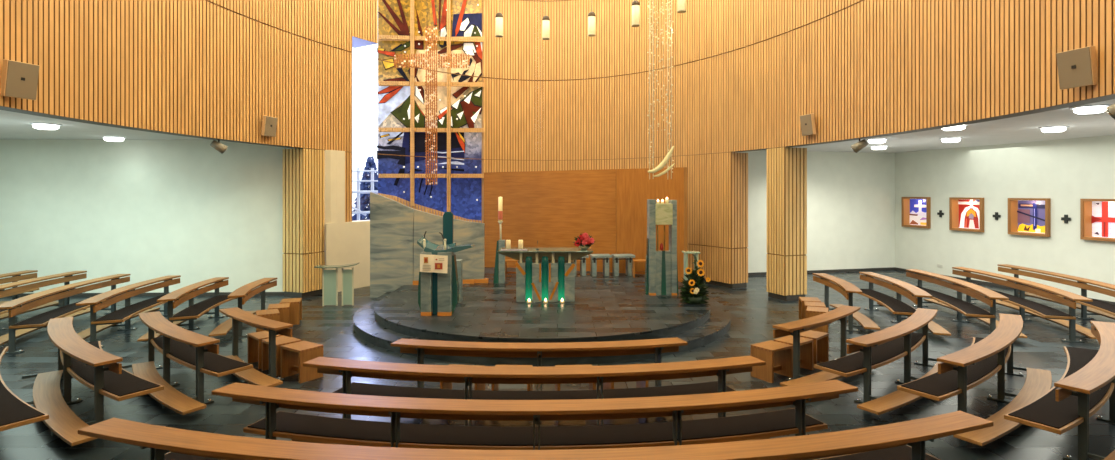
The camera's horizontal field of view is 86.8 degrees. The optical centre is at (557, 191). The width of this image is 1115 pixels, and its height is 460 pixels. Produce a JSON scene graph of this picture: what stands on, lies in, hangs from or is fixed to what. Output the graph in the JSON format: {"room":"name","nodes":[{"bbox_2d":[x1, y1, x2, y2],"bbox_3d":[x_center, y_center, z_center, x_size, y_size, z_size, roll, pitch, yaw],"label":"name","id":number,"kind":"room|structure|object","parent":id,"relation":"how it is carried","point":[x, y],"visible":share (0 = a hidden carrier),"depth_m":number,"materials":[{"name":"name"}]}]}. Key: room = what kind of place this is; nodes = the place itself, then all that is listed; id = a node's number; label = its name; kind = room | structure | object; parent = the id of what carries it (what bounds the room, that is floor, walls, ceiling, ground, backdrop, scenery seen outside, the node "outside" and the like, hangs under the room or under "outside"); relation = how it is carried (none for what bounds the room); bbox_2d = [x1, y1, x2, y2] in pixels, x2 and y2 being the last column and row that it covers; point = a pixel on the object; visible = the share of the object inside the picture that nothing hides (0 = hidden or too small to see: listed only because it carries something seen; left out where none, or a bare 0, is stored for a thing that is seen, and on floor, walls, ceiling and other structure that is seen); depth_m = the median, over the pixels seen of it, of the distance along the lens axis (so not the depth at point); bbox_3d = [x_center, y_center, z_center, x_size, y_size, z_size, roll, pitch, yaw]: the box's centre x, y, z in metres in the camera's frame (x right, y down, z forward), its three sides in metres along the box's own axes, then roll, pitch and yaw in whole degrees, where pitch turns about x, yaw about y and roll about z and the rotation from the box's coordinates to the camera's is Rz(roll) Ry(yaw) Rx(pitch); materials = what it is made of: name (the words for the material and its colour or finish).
{"room":"house of worship","nodes":[
{"label":"house of worship","id":0,"kind":"room"},
{"bbox_2d":[0,139,297,292],"bbox_3d":[-10.675,0.650,5.425,9.050,3.900,18.850,0,0,0],"label":"wall","id":1,"kind":"structure","parent":0,"point":[144,210],"depth_m":14.71,"materials":[{"name":"white paint"}]},
{"bbox_2d":[8,292,283,296],"bbox_3d":[-10.675,2.555,14.690,9.055,0.090,0.020,0,0,-2],"label":"baseboard","id":2,"kind":"structure","parent":1,"relation":"attached to","point":[205,293],"depth_m":14.71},
{"bbox_2d":[283,148,324,297],"bbox_3d":[-6.381,0.760,14.887,0.651,3.680,0.776,0,0,21],"label":"column","id":3,"kind":"structure","parent":0,"point":[303,168],"depth_m":14.59,"materials":[{"name":"brown wood"}]},
{"bbox_2d":[325,150,369,291],"bbox_3d":[-5.594,0.760,16.111,0.530,3.680,2.268,0,0,27],"label":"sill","id":4,"kind":"structure","parent":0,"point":[346,243],"depth_m":15.46,"materials":[{"name":"beige paint"}]},
{"bbox_2d":[345,152,351,221],"bbox_3d":[-5.668,-0.140,15.753,0.032,1.880,0.460,0,0,26],"label":"wall","id":5,"kind":"structure","parent":0,"point":[348,155],"depth_m":15.84,"materials":[{"name":"brown wood"}]},
{"bbox_2d":[351,0,483,222],"bbox_3d":[-4.216,-2.750,17.723,5.085,10.700,0.928,0,0,-41],"label":"trim","id":6,"kind":"structure","parent":5,"relation":"attached to","point":[482,0],"depth_m":19.45,"materials":[{"name":"brown wood"}]},
{"bbox_2d":[0,0,1114,159],"bbox_3d":[-0.412,-4.590,8.989,13.967,7.020,22.600,0,0,-3],"label":"wall","id":7,"kind":"structure","parent":0,"point":[745,73],"depth_m":12.91,"materials":[{"name":"brown wood"}]},
{"bbox_2d":[1,59,38,99],"bbox_3d":[-6.914,-1.433,7.571,0.208,0.465,0.360,0,0,16],"label":"loudspeaker","id":8,"kind":"object","parent":7,"relation":"attached to","point":[19,79],"visible":1,"depth_m":7.52,"materials":[{"name":"metal"}]},
{"bbox_2d":[210,139,227,153],"bbox_3d":[-6.934,-0.931,12.084,0.326,0.298,0.189,0,0,-35],"label":"spotlight","id":9,"kind":"object","parent":7,"relation":"attached to","point":[217,145],"visible":1,"depth_m":12.04,"materials":[{"name":"metal"}]},
{"bbox_2d":[261,116,277,136],"bbox_3d":[-6.488,-1.472,13.245,0.206,0.445,0.360,0,0,15],"label":"loudspeaker","id":10,"kind":"object","parent":7,"relation":"attached to","point":[269,124],"visible":1,"depth_m":13.17,"materials":[{"name":"metal"}]},
{"bbox_2d":[377,0,483,222],"bbox_3d":[-4.201,-2.875,19.488,3.569,10.450,0.345,0,0,0],"label":"window","id":11,"kind":"structure","parent":7,"relation":"in","point":[402,24],"depth_m":19.57,"materials":[{"name":"multicoloured glass"}]},
{"bbox_2d":[378,154,483,159],"bbox_3d":[-3.859,-1.080,18.197,0.267,0.024,3.786,0,0,45],"label":"trim","id":12,"kind":"structure","parent":7,"relation":"attached to","point":[378,154],"depth_m":18.06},
{"bbox_2d":[378,59,483,77],"bbox_3d":[-3.859,-3.776,18.197,0.267,0.024,3.786,0,0,45],"label":"trim","id":13,"kind":"structure","parent":7,"relation":"attached to","point":[378,59],"depth_m":18.58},
{"bbox_2d":[800,113,815,135],"bbox_3d":[5.590,-1.491,13.117,0.208,0.465,0.370,0,0,-15],"label":"loudspeaker","id":14,"kind":"object","parent":7,"relation":"attached to","point":[807,121],"visible":1,"depth_m":13.03,"materials":[{"name":"metal"}]},
{"bbox_2d":[851,138,868,152],"bbox_3d":[6.068,-0.931,11.855,0.326,0.298,0.189,0,0,35],"label":"spotlight","id":15,"kind":"object","parent":7,"relation":"attached to","point":[860,145],"visible":1,"depth_m":11.81,"materials":[{"name":"metal"}]},
{"bbox_2d":[1056,46,1096,89],"bbox_3d":[6.082,-1.443,6.888,0.206,0.445,0.360,0,0,-16],"label":"loudspeaker","id":16,"kind":"object","parent":7,"relation":"attached to","point":[1076,67],"visible":1,"depth_m":6.83,"materials":[{"name":"metal"}]},
{"bbox_2d":[1105,104,1114,118],"bbox_3d":[6.213,-0.931,6.458,0.189,0.298,0.326,0,0,-36],"label":"spotlight","id":17,"kind":"object","parent":7,"relation":"attached to","point":[1110,110],"visible":1,"depth_m":6.49,"materials":[{"name":"metal"}]},
{"bbox_2d":[0,270,1114,459],"bbox_3d":[1.000,2.600,8.250,36.000,0.001,26.500,0,0,0],"label":"floor","id":18,"kind":"structure","parent":0,"point":[754,314],"depth_m":8.40,"materials":[{"name":"stone"}]},
{"bbox_2d":[0,270,38,303],"bbox_3d":[-11.626,2.200,11.052,1.077,0.800,5.166,0,0,-14],"label":"pew","id":19,"kind":"object","parent":18,"relation":"on","point":[16,276],"visible":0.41,"depth_m":13.07,"materials":[{"name":"brown wood"}]},
{"bbox_2d":[0,346,48,431],"bbox_3d":[-6.684,2.200,6.630,4.359,0.800,1.034,0,0,43],"label":"pew","id":20,"kind":"object","parent":18,"relation":"on","point":[14,412],"visible":1,"depth_m":5.77,"materials":[{"name":"brown wood"}]},
{"bbox_2d":[0,271,86,329],"bbox_3d":[-10.477,2.200,11.153,1.068,0.800,4.785,0,0,-14],"label":"pew","id":21,"kind":"object","parent":18,"relation":"on","point":[68,276],"visible":0.44,"depth_m":12.25,"materials":[{"name":"brown wood"}]},
{"bbox_2d":[0,274,129,353],"bbox_3d":[-9.227,2.200,11.064,1.014,0.800,3.912,0,0,-12],"label":"pew","id":22,"kind":"object","parent":18,"relation":"on","point":[15,306],"visible":0.72,"depth_m":10.46,"materials":[{"name":"brown wood"}]},
{"bbox_2d":[22,317,163,445],"bbox_3d":[-5.855,2.200,7.213,3.560,0.800,0.980,0,0,41],"label":"pew","id":23,"kind":"object","parent":18,"relation":"on","point":[101,371],"visible":0.91,"depth_m":6.72,"materials":[{"name":"brown wood"}]},
{"bbox_2d":[76,275,187,347],"bbox_3d":[-8.054,2.200,11.122,0.982,0.800,3.295,0,0,-11],"label":"pew","id":24,"kind":"object","parent":18,"relation":"on","point":[113,319],"visible":0.74,"depth_m":10.78,"materials":[{"name":"brown wood"}]},
{"bbox_2d":[122,311,252,414],"bbox_3d":[-5.062,2.200,7.828,2.965,0.800,0.947,0,0,41],"label":"pew","id":25,"kind":"object","parent":18,"relation":"on","point":[198,352],"visible":0.91,"depth_m":7.47,"materials":[{"name":"brown wood"}]},
{"bbox_2d":[137,277,237,341],"bbox_3d":[-6.896,2.200,11.153,0.949,0.800,2.667,0,0,-11],"label":"pew","id":26,"kind":"object","parent":18,"relation":"on","point":[191,313],"visible":0.81,"depth_m":11.06,"materials":[{"name":"brown wood"}]},
{"bbox_2d":[209,278,276,337],"bbox_3d":[-5.995,2.200,11.265,0.654,0.800,2.234,0,0,-11],"label":"pew","id":27,"kind":"object","parent":18,"relation":"on","point":[249,290],"visible":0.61,"depth_m":10.90,"materials":[{"name":"brown wood"}]},
{"bbox_2d":[219,307,292,386],"bbox_3d":[-4.375,2.200,8.315,2.192,0.800,0.569,0,0,41],"label":"pew","id":28,"kind":"object","parent":18,"relation":"on","point":[252,376],"visible":0.86,"depth_m":8.07,"materials":[{"name":"brown wood"}]},
{"bbox_2d":[247,331,282,368],"bbox_3d":[-4.423,2.376,8.941,0.461,0.448,0.360,0,0,43],"label":"stool","id":29,"kind":"object","parent":18,"relation":"on","point":[254,340],"visible":0.48,"depth_m":8.96,"materials":[{"name":"wood"}]},
{"bbox_2d":[256,309,279,331],"bbox_3d":[-5.207,2.376,10.602,0.360,0.448,0.461,0,0,-29],"label":"stool","id":30,"kind":"object","parent":18,"relation":"on","point":[273,314],"visible":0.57,"depth_m":10.46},
{"bbox_2d":[268,303,289,323],"bbox_3d":[-5.272,2.376,11.169,0.360,0.448,0.461,0,0,-23],"label":"stool","id":31,"kind":"object","parent":18,"relation":"on","point":[284,308],"visible":0.57,"depth_m":11.01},
{"bbox_2d":[262,336,300,375],"bbox_3d":[-4.019,2.376,8.591,0.461,0.448,0.360,0,0,38],"label":"stool","id":32,"kind":"object","parent":18,"relation":"on","point":[281,340],"visible":0.48,"depth_m":8.57,"materials":[{"name":"wood"}]},
{"bbox_2d":[279,298,301,324],"bbox_3d":[-5.300,2.376,11.733,0.360,0.448,0.461,0,0,-17],"label":"stool","id":33,"kind":"object","parent":18,"relation":"on","point":[295,303],"visible":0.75,"depth_m":11.56,"materials":[{"name":"wood"}]},
{"bbox_2d":[281,341,322,382],"bbox_3d":[-3.585,2.376,8.279,0.461,0.448,0.360,0,0,33],"label":"stool","id":34,"kind":"object","parent":18,"relation":"on","point":[293,355],"visible":0.94,"depth_m":8.24,"materials":[{"name":"wood"}]},
{"bbox_2d":[314,262,358,305],"bbox_3d":[-5.048,2.119,13.516,0.915,0.962,0.360,0,0,-7],"label":"glass side table","id":35,"kind":"object","parent":18,"relation":"on","point":[329,277],"visible":1,"depth_m":13.47,"materials":[{"name":"glass"}]},
{"bbox_2d":[370,192,488,297],"bbox_3d":[-3.160,1.300,14.640,2.888,2.600,0.266,0,0,-8],"label":"wall","id":36,"kind":"structure","parent":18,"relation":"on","point":[396,228],"depth_m":14.48,"materials":[{"name":"grey stone"}]},
{"bbox_2d":[440,364,484,389],"bbox_3d":[-1.148,2.376,7.170,0.461,0.448,0.360,0,0,8],"label":"stool","id":37,"kind":"object","parent":18,"relation":"on","point":[443,385],"visible":0.09,"depth_m":7.14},
{"bbox_2d":[491,365,532,390],"bbox_3d":[-0.547,2.376,7.170,0.461,0.448,0.360,0,0,2],"label":"stool","id":38,"kind":"object","parent":18,"relation":"on","point":[494,387],"visible":0.11,"depth_m":7.28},
{"bbox_2d":[292,356,769,445],"bbox_3d":[-0.238,2.200,6.124,4.892,0.800,1.207,0,0,0],"label":"pew","id":39,"kind":"object","parent":18,"relation":"on","point":[348,368],"visible":0.41,"depth_m":6.16,"materials":[{"name":"brown wood"}]},
{"bbox_2d":[211,380,857,449],"bbox_3d":[-0.183,2.200,5.215,5.901,0.800,1.330,0,0,0],"label":"pew","id":40,"kind":"object","parent":18,"relation":"on","point":[796,421],"visible":0.95,"depth_m":5.17,"materials":[{"name":"brown wood"}]},
{"bbox_2d":[78,411,993,459],"bbox_3d":[-0.109,2.200,4.307,7.053,0.800,1.490,0,0,0],"label":"pew","id":41,"kind":"object","parent":18,"relation":"on","point":[888,441],"visible":1,"depth_m":4.21,"materials":[{"name":"brown wood"}]},
{"bbox_2d":[391,337,687,390],"bbox_3d":[-0.213,2.200,6.900,3.543,0.800,0.819,0,0,0],"label":"pew","id":42,"kind":"object","parent":18,"relation":"on","point":[419,347],"visible":0.41,"depth_m":7.02,"materials":[{"name":"brown wood"}]},
{"bbox_2d":[353,267,730,365],"bbox_3d":[-0.300,2.440,13.395,7.720,0.320,9.210,0,0,0],"label":"platform","id":43,"kind":"object","parent":18,"relation":"on","point":[604,308],"visible":0.78,"depth_m":10.63,"materials":[{"name":"stone"}]},
{"bbox_2d":[417,231,474,315],"bbox_3d":[-2.076,1.502,11.072,1.026,1.557,0.456,0,0,0],"label":"lectern","id":44,"kind":"object","parent":43,"relation":"on","point":[438,293],"visible":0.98,"depth_m":10.87,"materials":[{"name":"grey stone"}]},
{"bbox_2d":[420,254,447,272],"bbox_3d":[-2.265,1.310,10.785,0.504,0.347,0.090,0,0,0],"label":"open book","id":45,"kind":"object","parent":44,"relation":"on","point":[428,263],"visible":1,"depth_m":10.77,"materials":[{"name":"paper"}]},
{"bbox_2d":[423,257,430,268],"bbox_3d":[-2.381,1.306,10.745,0.151,0.239,0.010,0,0,0],"label":"picture","id":46,"kind":"object","parent":45,"relation":"attached to","point":[426,260],"depth_m":10.76,"materials":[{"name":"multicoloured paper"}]},
{"bbox_2d":[435,258,443,268],"bbox_3d":[-2.147,1.310,10.745,0.169,0.198,0.010,0,0,0],"label":"picture","id":47,"kind":"object","parent":45,"relation":"attached to","point":[439,262],"depth_m":10.74,"materials":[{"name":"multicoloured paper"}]},
{"bbox_2d":[443,211,462,301],"bbox_3d":[-2.192,1.344,12.297,0.391,1.873,0.225,0,0,0],"label":"glass stele","id":48,"kind":"object","parent":43,"relation":"on","point":[447,216],"visible":0.4,"depth_m":12.27,"materials":[{"name":"teal glass"}]},
{"bbox_2d":[493,221,504,282],"bbox_3d":[-1.460,1.504,14.800,0.285,1.553,0.180,0,0,0],"label":"candlestick","id":49,"kind":"object","parent":43,"relation":"on","point":[499,271],"visible":1,"depth_m":14.71,"materials":[{"name":"grey stone"}]},
{"bbox_2d":[498,196,502,220],"bbox_3d":[-1.432,0.415,14.800,0.110,0.640,0.108,0,0,0],"label":"candle","id":50,"kind":"object","parent":49,"relation":"on","point":[500,212],"visible":1,"depth_m":14.76,"materials":[{"name":"wax"}]},
{"bbox_2d":[505,259,517,277],"bbox_3d":[-1.199,2.053,15.850,0.420,0.455,0.360,0,0,0],"label":"wooden stool","id":51,"kind":"object","parent":43,"relation":"on","point":[506,260],"visible":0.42,"depth_m":15.94,"materials":[{"name":"brown wood"}]},
{"bbox_2d":[497,247,592,301],"bbox_3d":[-0.252,1.753,12.620,1.990,1.054,0.840,0,0,0],"label":"stone altar","id":52,"kind":"object","parent":43,"relation":"on","point":[548,273],"visible":0.95,"depth_m":12.27,"materials":[{"name":"grey stone"}]},
{"bbox_2d":[506,240,510,248],"bbox_3d":[-1.049,1.121,12.580,0.100,0.210,0.100,0,0,0],"label":"pillar candle","id":53,"kind":"object","parent":52,"relation":"on","point":[508,242],"visible":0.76,"depth_m":12.54,"materials":[{"name":"wax"}]},
{"bbox_2d":[501,249,527,250],"bbox_3d":[-0.908,1.218,12.380,0.550,0.014,0.300,0,0,0],"label":"tray","id":54,"kind":"object","parent":52,"relation":"on","point":[501,249],"visible":1,"depth_m":12.43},
{"bbox_2d":[518,240,522,248],"bbox_3d":[-0.784,1.121,12.580,0.100,0.210,0.100,0,0,0],"label":"pillar candle","id":55,"kind":"object","parent":52,"relation":"on","point":[520,242],"visible":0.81,"depth_m":12.54,"materials":[{"name":"wax"}]},
{"bbox_2d":[573,232,594,249],"bbox_3d":[0.563,1.039,12.597,0.501,0.375,0.472,0,0,0],"label":"bouquet","id":56,"kind":"object","parent":52,"relation":"on","point":[584,239],"visible":1,"depth_m":12.46,"materials":[{"name":"red plant"}]},
{"bbox_2d":[574,255,588,275],"bbox_3d":[0.598,1.995,16.135,0.462,0.560,0.440,0,0,-7],"label":"stool","id":57,"kind":"object","parent":43,"relation":"on","point":[583,259],"visible":0.54,"depth_m":15.95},
{"bbox_2d":[590,254,611,275],"bbox_3d":[1.185,1.995,16.135,0.544,0.560,0.440,0,0,-7],"label":"stool","id":58,"kind":"object","parent":43,"relation":"on","point":[594,257],"visible":1,"depth_m":15.94,"materials":[{"name":"stone"}]},
{"bbox_2d":[611,254,634,275],"bbox_3d":[1.799,1.995,16.135,0.571,0.560,0.440,0,0,-7],"label":"stool","id":59,"kind":"object","parent":43,"relation":"on","point":[615,257],"visible":0.99,"depth_m":15.95,"materials":[{"name":"stone"}]},
{"bbox_2d":[632,259,645,277],"bbox_3d":[2.237,2.053,15.850,0.420,0.455,0.360,0,0,0],"label":"wooden stool","id":60,"kind":"object","parent":43,"relation":"on","point":[634,272],"visible":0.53,"depth_m":15.94,"materials":[{"name":"brown wood"}]},
{"bbox_2d":[645,199,678,295],"bbox_3d":[2.327,1.223,13.160,0.725,2.114,0.420,0,0,0],"label":"tabernacle","id":61,"kind":"object","parent":43,"relation":"on","point":[661,272],"visible":1,"depth_m":13.01,"materials":[{"name":"grey stone"}]},
{"bbox_2d":[682,251,699,282],"bbox_3d":[2.817,1.767,12.450,0.330,1.016,0.300,0,0,0],"label":"stand","id":62,"kind":"object","parent":43,"relation":"on","point":[686,253],"visible":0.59,"depth_m":12.35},
{"bbox_2d":[680,253,709,304],"bbox_3d":[2.804,1.769,12.068,0.638,1.028,0.364,0,0,0],"label":"sunflower arrangement","id":63,"kind":"object","parent":43,"relation":"on","point":[692,292],"visible":1,"depth_m":12.00,"materials":[{"name":"green plant"}]},
{"bbox_2d":[555,364,595,390],"bbox_3d":[0.213,2.376,7.170,0.461,0.448,0.360,0,0,-5],"label":"stool","id":64,"kind":"object","parent":18,"relation":"on","point":[592,386],"visible":0.09,"depth_m":7.22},
{"bbox_2d":[484,167,687,281],"bbox_3d":[0.616,0.968,17.141,6.310,3.265,0.080,0,0,23],"label":"wall panel","id":65,"kind":"object","parent":18,"relation":"on","point":[551,208],"visible":0.55,"depth_m":17.00,"materials":[{"name":"brown wood"}]},
{"bbox_2d":[603,364,647,388],"bbox_3d":[0.826,2.376,7.170,0.461,0.448,0.360,0,0,-11],"label":"stool","id":66,"kind":"object","parent":18,"relation":"on","point":[639,384],"visible":0.06,"depth_m":7.15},
{"bbox_2d":[751,340,792,382],"bbox_3d":[3.012,2.376,8.297,0.461,0.448,0.360,0,0,-34],"label":"stool","id":67,"kind":"object","parent":18,"relation":"on","point":[778,356],"visible":0.98,"depth_m":8.26,"materials":[{"name":"wood"}]},
{"bbox_2d":[774,335,812,369],"bbox_3d":[3.443,2.376,8.611,0.461,0.448,0.360,0,0,-39],"label":"stool","id":68,"kind":"object","parent":18,"relation":"on","point":[806,345],"visible":0.43,"depth_m":8.63,"materials":[{"name":"wood"}]},
{"bbox_2d":[799,297,820,318],"bbox_3d":[5.071,2.376,11.861,0.360,0.448,0.461,0,0,15],"label":"stool","id":69,"kind":"object","parent":18,"relation":"on","point":[801,299],"visible":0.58,"depth_m":11.93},
{"bbox_2d":[800,330,828,368],"bbox_3d":[3.845,2.376,8.962,0.461,0.448,0.360,0,0,-44],"label":"stool","id":70,"kind":"object","parent":18,"relation":"on","point":[820,339],"visible":0.55,"depth_m":8.98,"materials":[{"name":"wood"}]},
{"bbox_2d":[804,301,825,318],"bbox_3d":[4.949,2.376,11.348,0.360,0.448,0.461,0,0,20],"label":"stool","id":71,"kind":"object","parent":18,"relation":"on","point":[806,303],"visible":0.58,"depth_m":11.29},
{"bbox_2d":[773,305,859,385],"bbox_3d":[3.826,2.200,8.337,2.533,0.800,0.654,0,0,-41],"label":"pew","id":72,"kind":"object","parent":18,"relation":"on","point":[794,328],"visible":0.69,"depth_m":8.05,"materials":[{"name":"brown wood"}]},
{"bbox_2d":[806,306,827,332],"bbox_3d":[4.778,2.376,10.845,0.360,0.448,0.461,0,0,26],"label":"stool","id":73,"kind":"object","parent":18,"relation":"on","point":[811,311],"visible":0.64,"depth_m":10.67,"materials":[{"name":"wood"}]},
{"bbox_2d":[812,273,879,331],"bbox_3d":[5.793,2.200,11.855,0.675,0.800,2.462,0,0,9],"label":"pew","id":74,"kind":"object","parent":18,"relation":"on","point":[845,288],"visible":0.73,"depth_m":11.48,"materials":[{"name":"brown wood"}]},
{"bbox_2d":[814,308,940,414],"bbox_3d":[4.579,2.200,7.929,3.290,0.800,1.008,0,0,-42],"label":"pew","id":75,"kind":"object","parent":18,"relation":"on","point":[883,347],"visible":0.8,"depth_m":7.48,"materials":[{"name":"brown wood"}]},
{"bbox_2d":[858,272,950,338],"bbox_3d":[6.750,2.200,11.758,0.987,0.800,3.144,0,0,10],"label":"pew","id":76,"kind":"object","parent":18,"relation":"on","point":[897,307],"visible":0.82,"depth_m":11.46,"materials":[{"name":"brown wood"}]},
{"bbox_2d":[902,269,1026,337],"bbox_3d":[8.014,2.200,11.879,1.022,0.800,3.815,0,0,11],"label":"pew","id":77,"kind":"object","parent":18,"relation":"on","point":[969,310],"visible":0.79,"depth_m":11.46,"materials":[{"name":"brown wood"}]},
{"bbox_2d":[897,313,1051,445],"bbox_3d":[5.360,2.200,7.307,3.854,0.800,1.040,0,0,-43],"label":"pew","id":78,"kind":"object","parent":18,"relation":"on","point":[960,371],"visible":0.89,"depth_m":6.83,"materials":[{"name":"brown wood"}]},
{"bbox_2d":[952,267,1095,342],"bbox_3d":[9.351,2.200,12.008,1.046,0.800,4.399,0,0,10],"label":"pew","id":79,"kind":"object","parent":18,"relation":"on","point":[1020,303],"visible":0.73,"depth_m":11.26,"materials":[{"name":"brown wood"}]},
{"bbox_2d":[997,264,1114,319],"bbox_3d":[10.732,2.200,12.194,1.081,0.800,5.119,0,0,12],"label":"pew","id":80,"kind":"object","parent":18,"relation":"on","point":[1096,307],"visible":0.65,"depth_m":12.19,"materials":[{"name":"brown wood"}]},
{"bbox_2d":[1004,321,1114,459],"bbox_3d":[6.095,2.200,6.618,4.359,0.800,1.067,0,0,-43],"label":"pew","id":81,"kind":"object","parent":18,"relation":"on","point":[1087,383],"visible":1,"depth_m":5.82,"materials":[{"name":"brown wood"}]},
{"bbox_2d":[0,99,1114,152],"bbox_3d":[-0.788,-1.300,9.000,34.769,0.001,57.200,0,0,0],"label":"ceiling","id":82,"kind":"structure","parent":0,"point":[13,125],"depth_m":13.11,"materials":[{"name":"paint"}]},
{"bbox_2d":[30,123,61,129],"bbox_3d":[-9.779,-1.250,11.279,0.470,0.100,0.467,0,0,0],"label":"recessed light","id":83,"kind":"object","parent":82,"relation":"in","point":[46,126],"visible":1,"depth_m":11.17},
{"bbox_2d":[101,136,125,141],"bbox_3d":[-10.483,-1.250,13.945,0.470,0.100,0.467,0,0,0],"label":"recessed light","id":84,"kind":"object","parent":82,"relation":"in","point":[107,138],"visible":1,"depth_m":13.80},
{"bbox_2d":[866,138,887,142],"bbox_3d":[7.837,-1.250,14.472,0.470,0.100,0.467,0,0,0],"label":"recessed light","id":85,"kind":"object","parent":82,"relation":"in","point":[873,140],"visible":1,"depth_m":14.33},
{"bbox_2d":[870,145,887,149],"bbox_3d":[9.086,-1.250,16.674,0.470,0.100,0.467,0,0,0],"label":"recessed light","id":86,"kind":"object","parent":82,"relation":"in","point":[878,147],"visible":1,"depth_m":16.53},
{"bbox_2d":[939,137,962,141],"bbox_3d":[9.473,-1.250,14.204,0.470,0.100,0.467,0,0,0],"label":"recessed light","id":87,"kind":"object","parent":82,"relation":"in","point":[948,139],"visible":1,"depth_m":14.07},
{"bbox_2d":[942,124,967,130],"bbox_3d":[7.684,-1.250,11.448,0.470,0.100,0.467,0,0,0],"label":"recessed light","id":88,"kind":"object","parent":82,"relation":"in","point":[961,127],"visible":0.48,"depth_m":11.34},
{"bbox_2d":[1038,126,1068,132],"bbox_3d":[9.920,-1.250,11.800,0.470,0.100,0.467,0,0,0],"label":"recessed light","id":89,"kind":"object","parent":82,"relation":"in","point":[1046,129],"visible":1,"depth_m":11.68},
{"bbox_2d":[1070,104,1109,113],"bbox_3d":[8.097,-1.250,8.971,0.470,0.100,0.467,0,0,0],"label":"recessed light","id":90,"kind":"object","parent":82,"relation":"in","point":[1097,108],"visible":0.93,"depth_m":8.85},
{"bbox_2d":[484,152,747,288],"bbox_3d":[1.610,0.760,18.710,8.768,3.680,2.364,0,0,27],"label":"wall","id":91,"kind":"structure","parent":0,"point":[717,182],"depth_m":16.52,"materials":[{"name":"brown wood"}]},
{"bbox_2d":[767,147,806,300],"bbox_3d":[5.600,0.760,14.441,0.650,3.680,0.672,0,0,-20],"label":"column","id":92,"kind":"structure","parent":0,"point":[786,166],"depth_m":14.17,"materials":[{"name":"brown wood"}]},
{"bbox_2d":[737,135,1114,301],"bbox_3d":[10.969,0.650,6.713,6.856,3.900,24.996,0,0,-14],"label":"wall","id":93,"kind":"structure","parent":0,"point":[854,199],"depth_m":17.65,"materials":[{"name":"white paint"}]},
{"bbox_2d":[901,197,930,227],"bbox_3d":[11.489,0.645,18.807,0.270,0.970,1.030,0,0,-13],"label":"picture","id":94,"kind":"object","parent":93,"relation":"attached to","point":[916,211],"visible":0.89,"depth_m":18.96,"materials":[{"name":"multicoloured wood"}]},
{"bbox_2d":[748,267,1114,304],"bbox_3d":[10.848,2.555,7.198,6.856,0.090,23.997,0,0,-14],"label":"baseboard","id":95,"kind":"structure","parent":93,"relation":"attached to","point":[889,268],"depth_m":18.87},
{"bbox_2d":[949,197,983,231],"bbox_3d":[11.897,0.645,17.069,0.270,0.970,1.030,0,0,-13],"label":"picture","id":96,"kind":"object","parent":93,"relation":"attached to","point":[967,214],"visible":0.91,"depth_m":17.20,"materials":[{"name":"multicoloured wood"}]},
{"bbox_2d":[1008,198,1050,236],"bbox_3d":[12.305,0.645,15.331,0.270,0.970,1.030,0,0,-13],"label":"picture","id":97,"kind":"object","parent":93,"relation":"attached to","point":[1030,216],"visible":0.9,"depth_m":15.43,"materials":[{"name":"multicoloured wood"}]},
{"bbox_2d":[1061,215,1070,222],"bbox_3d":[12.455,0.660,14.450,0.030,0.210,0.210,0,0,-13],"label":"wall cross","id":98,"kind":"object","parent":93,"relation":"attached to","point":[1065,218],"visible":1,"depth_m":14.44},
{"bbox_2d":[1080,199,1114,241],"bbox_3d":[12.713,0.645,13.594,0.270,0.970,1.030,0,0,-13],"label":"picture","id":99,"kind":"object","parent":93,"relation":"attached to","point":[1096,218],"visible":0.98,"depth_m":13.89,"materials":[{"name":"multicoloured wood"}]},
{"label":"ceiling","id":100,"kind":"structure","parent":0,"visible":0},
{"bbox_2d":[394,0,469,184],"bbox_3d":[-3.533,-4.149,16.594,2.132,7.903,0.071,0,0,0],"label":"cross","id":101,"kind":"object","parent":100,"relation":"hanging from","point":[413,57],"visible":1,"depth_m":16.58,"materials":[{"name":"gold metal"}]},
{"bbox_2d":[495,0,502,37],"bbox_3d":[-1.506,-6.463,15.263,0.200,4.885,0.198,0,0,0],"label":"pendant lamp","id":102,"kind":"object","parent":100,"relation":"hanging from","point":[499,16],"visible":1,"depth_m":15.19,"materials":[{"name":"glass"}]},
{"bbox_2d":[542,16,549,39],"bbox_3d":[-0.303,-6.463,15.522,0.200,4.885,0.198,0,0,0],"label":"pendant lamp","id":103,"kind":"object","parent":100,"relation":"hanging from","point":[545,20],"visible":1,"depth_m":15.45,"materials":[{"name":"glass"}]},
{"bbox_2d":[588,0,595,36],"bbox_3d":[0.880,-6.463,15.184,0.200,4.885,0.198,0,0,0],"label":"pendant lamp","id":104,"kind":"object","parent":100,"relation":"hanging from","point":[591,16],"visible":1,"depth_m":15.11,"materials":[{"name":"glass"}]},
{"bbox_2d":[632,0,639,26],"bbox_3d":[1.894,-6.463,14.288,0.200,4.885,0.198,0,0,0],"label":"pendant lamp","id":105,"kind":"object","parent":100,"relation":"hanging from","point":[635,4],"visible":1,"depth_m":14.21,"materials":[{"name":"glass"}]},
{"bbox_2d":[647,0,674,179],"bbox_3d":[2.332,-4.191,13.303,0.621,7.818,0.234,0,0,0],"label":"sculpture","id":106,"kind":"object","parent":100,"relation":"hanging from","point":[665,160],"visible":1,"depth_m":13.29,"materials":[{"name":"gold glass"}]},
{"bbox_2d":[677,0,685,12],"bbox_3d":[2.774,-6.463,13.177,0.200,4.885,0.198,0,0,0],"label":"pendant lamp","id":107,"kind":"object","parent":100,"relation":"hanging from","point":[681,4],"visible":1,"depth_m":13.11,"materials":[{"name":"glass"}]},
{"label":"outside","id":108,"kind":"structure","parent":0,"visible":0},
{"label":"ground","id":109,"kind":"structure","parent":108,"visible":0},
{"bbox_2d":[352,156,377,220],"bbox_3d":[-10.756,0.407,34.021,3.037,5.004,3.066,0,0,0],"label":"fir tree","id":110,"kind":"object","parent":109,"relation":"on","point":[364,198],"visible":0.34,"depth_m":33.67,"materials":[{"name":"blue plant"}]},
{"bbox_2d":[352,168,377,219],"bbox_3d":[-7.406,0.982,23.015,2.536,3.836,0.150,0,0,0],"label":"balcony railing","id":111,"kind":"object","parent":109,"relation":"on","point":[358,191],"visible":0.35,"depth_m":22.99,"materials":[{"name":"metal"}]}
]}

